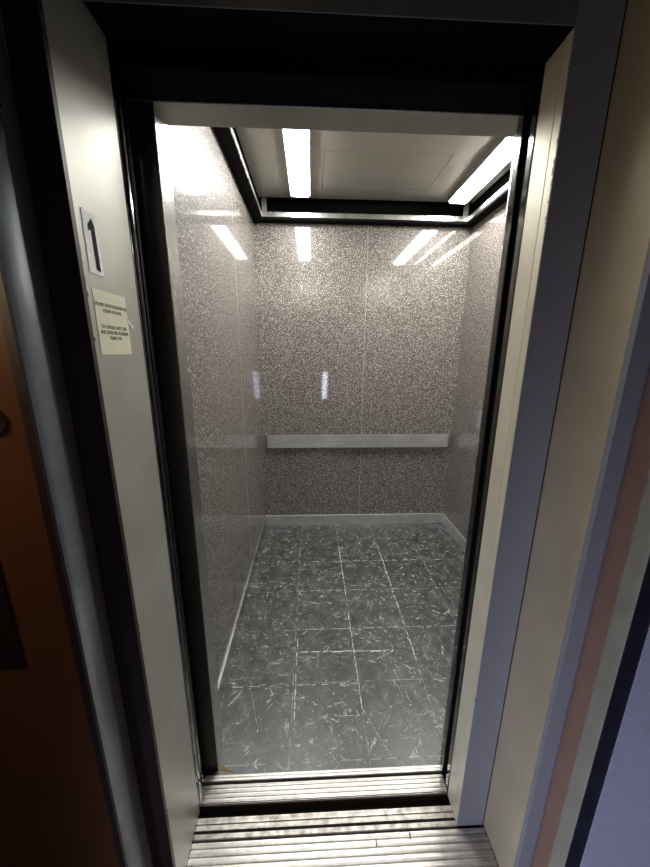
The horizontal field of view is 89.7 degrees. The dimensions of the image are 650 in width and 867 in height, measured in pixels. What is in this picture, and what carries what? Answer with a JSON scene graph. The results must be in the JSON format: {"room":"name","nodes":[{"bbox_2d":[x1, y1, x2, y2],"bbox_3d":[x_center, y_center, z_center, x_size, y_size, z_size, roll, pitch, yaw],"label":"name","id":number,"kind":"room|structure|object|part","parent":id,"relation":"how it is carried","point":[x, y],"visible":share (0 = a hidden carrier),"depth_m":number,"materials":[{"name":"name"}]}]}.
{"room":"elevator lobby","nodes":[
{"label":"elevator lobby","id":0,"kind":"room"},
{"bbox_2d":[0,251,127,866],"bbox_3d":[-1.363,-0.043,0.543,1.722,3.050,0.050,0,14,-2],"label":"door","id":1,"kind":"structure","parent":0,"point":[58,808],"depth_m":0.70,"materials":[{"name":"orange paint"}]},
{"bbox_2d":[0,411,4,431],"bbox_3d":[-0.572,-0.022,0.550,0.052,0.052,0.013,0,14,-2],"label":"button","id":2,"kind":"object","parent":1,"relation":"attached to","point":[2,419],"visible":1,"depth_m":0.56,"materials":[{"name":"brown metal"}]},
{"bbox_2d":[0,567,26,669],"bbox_3d":[-0.832,0.275,0.616,0.428,0.436,0.004,0,14,-2],"label":"access panel","id":3,"kind":"object","parent":1,"relation":"attached to","point":[11,653],"visible":1,"depth_m":0.66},
{"bbox_2d":[80,207,103,276],"bbox_3d":[-0.437,-0.357,0.615,0.002,0.107,0.044,0,14,-2],"label":"number plate","id":4,"kind":"object","parent":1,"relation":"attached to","point":[89,222],"visible":1,"depth_m":0.61,"materials":[{"name":"silver"}]},
{"bbox_2d":[92,288,133,354],"bbox_3d":[-0.440,-0.229,0.690,0.002,0.122,0.132,0,14,-2],"label":"notice sign","id":5,"kind":"object","parent":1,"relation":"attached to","point":[110,309],"visible":1,"depth_m":0.67,"materials":[{"name":"beige paper"}]},
{"bbox_2d":[0,0,649,866],"bbox_3d":[0.060,-0.085,0.752,1.215,3.050,0.432,0,14,-2],"label":"door frame","id":6,"kind":"structure","parent":1,"relation":"attached to","point":[565,549],"depth_m":0.70,"materials":[{"name":"grey metal"}]},
{"bbox_3d":[-0.516,-0.046,0.579,0.049,3.050,0.046,0,14,-2],"label":"rounded post","id":7,"kind":"part","parent":6,"relation":"part of","materials":[{"name":"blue metal"}]},
{"bbox_3d":[-0.465,-0.061,0.639,0.057,3.050,0.012,0,14,-2],"label":"frame","id":8,"kind":"part","parent":6,"relation":"part of","materials":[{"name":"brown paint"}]},
{"bbox_3d":[-0.462,-0.084,0.736,0.040,3.050,0.187,0,14,-2],"label":"reveal panel","id":9,"kind":"part","parent":6,"relation":"part of","materials":[{"name":"grey metal"}]},
{"bbox_2d":[187,805,497,866],"bbox_3d":[0.061,1.449,1.000,1.013,0.052,0.410,0,14,-2],"label":"sill","id":10,"kind":"structure","parent":6,"relation":"attached to","point":[430,836],"depth_m":1.12,"materials":[{"name":"metal"}]},
{"bbox_3d":[0.522,-0.093,0.798,0.092,3.050,0.003,0,14,-2],"label":"frame","id":11,"kind":"part","parent":6,"relation":"part of","materials":[{"name":"blue paint"}]},
{"bbox_3d":[0.592,-0.076,0.728,0.034,3.050,0.151,0,14,-2],"label":"reveal panel","id":12,"kind":"part","parent":6,"relation":"part of","materials":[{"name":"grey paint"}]},
{"bbox_2d":[167,125,265,682],"bbox_3d":[-0.545,-0.299,1.934,0.041,3.000,1.842,0,14,-2],"label":"wall","id":13,"kind":"structure","parent":0,"point":[215,224],"depth_m":1.61,"materials":[{"name":"laminate"}]},
{"bbox_2d":[218,516,265,704],"bbox_3d":[-0.530,1.059,2.259,0.007,0.107,1.830,0,14,-2],"label":"baseboard","id":14,"kind":"structure","parent":13,"relation":"attached to","point":[226,666],"depth_m":1.95,"materials":[{"name":"silver metal"}]},
{"bbox_2d":[192,801,451,841],"bbox_3d":[0.009,1.454,1.225,1.010,0.075,0.034,0,14,-2],"label":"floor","id":15,"kind":"structure","parent":0,"point":[444,803],"depth_m":1.23,"materials":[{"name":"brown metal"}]},
{"bbox_2d":[126,98,518,770],"bbox_3d":[0.366,-0.099,1.030,1.782,2.950,0.085,0,14,-2],"label":"door frame","id":16,"kind":"structure","parent":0,"point":[149,119],"depth_m":0.89,"materials":[{"name":"silver metal"}]},
{"bbox_2d":[8,62,201,805],"bbox_3d":[-0.895,0.296,0.937,0.888,2.199,0.031,0,14,-2],"label":"door","id":17,"kind":"structure","parent":16,"relation":"in","point":[113,73],"depth_m":0.85,"materials":[{"name":"black metal"}]},
{"bbox_3d":[-0.908,0.295,0.940,0.864,2.199,0.025,0,14,-2],"label":"door","id":18,"kind":"part","parent":17,"relation":"part of","materials":[{"name":"grey metal"}]},
{"bbox_2d":[120,88,202,784],"bbox_3d":[-0.913,0.285,0.985,0.898,2.192,0.025,0,14,-2],"label":"door","id":19,"kind":"structure","parent":16,"relation":"in","point":[122,92],"depth_m":0.90,"materials":[{"name":"black metal"}]},
{"bbox_3d":[-0.448,0.275,1.045,0.056,2.205,0.007,0,14,-2],"label":"post","id":20,"kind":"part","parent":16,"relation":"part of","materials":[{"name":"metal"}]},
{"bbox_3d":[-0.475,0.265,1.085,0.104,2.205,0.078,0,14,-2],"label":"post","id":21,"kind":"part","parent":16,"relation":"part of","materials":[{"name":"silver metal"}]},
{"bbox_3d":[0.373,-1.170,0.769,1.782,0.745,0.085,0,14,-2],"label":"head panel","id":22,"kind":"part","parent":16,"relation":"part of","materials":[{"name":"silver metal"}]},
{"bbox_2d":[199,765,447,814],"bbox_3d":[-0.002,1.379,1.268,0.944,0.051,0.089,0,14,-2],"label":"sill","id":23,"kind":"structure","parent":16,"relation":"attached to","point":[403,785],"depth_m":1.25,"materials":[{"name":"metal"}]},
{"bbox_3d":[0.877,0.265,1.123,0.756,2.205,0.040,0,14,-2],"label":"return panel","id":24,"kind":"part","parent":16,"relation":"part of","materials":[{"name":"silver metal"}]},
{"bbox_2d":[440,90,541,787],"bbox_3d":[0.516,0.284,1.035,0.083,2.205,0.100,0,14,-2],"label":"post","id":25,"kind":"object","parent":16,"relation":"attached to","point":[528,118],"visible":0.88,"depth_m":0.94,"materials":[{"name":"metal"}]},
{"bbox_2d":[201,523,464,785],"bbox_3d":[0.338,1.142,2.271,1.742,0.051,1.944,0,14,-2],"label":"floor","id":26,"kind":"structure","parent":0,"point":[342,656],"depth_m":1.83,"materials":[{"name":"tile"}]},
{"bbox_2d":[254,223,471,515],"bbox_3d":[0.305,-0.525,2.885,1.822,3.000,0.041,0,14,-2],"label":"wall","id":27,"kind":"structure","parent":0,"point":[360,326],"depth_m":2.83,"materials":[{"name":"laminate"}]},
{"bbox_2d":[266,513,443,525],"bbox_3d":[0.298,0.839,3.191,1.742,0.104,0.012,0,14,-2],"label":"baseboard","id":28,"kind":"structure","parent":27,"relation":"attached to","point":[413,518],"depth_m":3.18,"materials":[{"name":"metal"}]},
{"bbox_2d":[266,433,448,447],"bbox_3d":[0.306,0.063,2.980,1.680,0.118,0.054,0,14,-2],"label":"handrail","id":29,"kind":"object","parent":27,"relation":"attached to","point":[391,440],"visible":1,"depth_m":2.95,"materials":[{"name":"metal"}]},
{"bbox_2d":[212,127,510,227],"bbox_3d":[0.353,-1.578,1.661,1.742,0.295,1.842,0,14,-2],"label":"trim","id":30,"kind":"structure","parent":27,"relation":"attached to","point":[261,209],"depth_m":2.52,"materials":[{"name":"black paint"}]},
{"bbox_2d":[236,128,511,202],"bbox_3d":[0.356,-1.567,1.617,1.629,0.025,1.730,0,14,-2],"label":"ceiling","id":31,"kind":"structure","parent":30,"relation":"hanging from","point":[344,165],"depth_m":2.00,"materials":[{"name":"metal"}]},
{"bbox_2d":[282,129,310,196],"bbox_3d":[-0.151,-1.566,1.755,0.146,0.050,1.160,0,14,-2],"label":"tube light","id":32,"kind":"object","parent":31,"relation":"attached to","point":[297,143],"visible":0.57,"depth_m":1.88,"materials":[{"name":"white plastic"}]},
{"bbox_2d":[448,137,514,203],"bbox_3d":[1.004,-1.563,1.775,0.146,0.050,1.300,0,14,-2],"label":"tube light","id":33,"kind":"object","parent":31,"relation":"attached to","point":[500,153],"visible":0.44,"depth_m":1.98,"materials":[{"name":"white plastic"}]},
{"bbox_2d":[443,201,506,539],"bbox_3d":[1.236,-0.301,1.990,0.041,3.000,1.882,0,14,-2],"label":"wall","id":34,"kind":"structure","parent":0,"point":[487,235],"depth_m":2.62,"materials":[{"name":"laminate"}]},
{"bbox_2d":[442,514,465,551],"bbox_3d":[1.202,1.058,2.314,0.012,0.104,1.870,0,14,-2],"label":"baseboard","id":35,"kind":"structure","parent":34,"relation":"attached to","point":[448,525],"depth_m":2.95,"materials":[{"name":"metal"}]},
{"bbox_2d":[565,556,649,866],"bbox_3d":[1.501,-0.047,0.635,1.746,3.050,0.073,0,14,-2],"label":"wall","id":36,"kind":"structure","parent":0,"point":[612,829],"depth_m":0.77,"materials":[{"name":"purple paint"}]}
]}

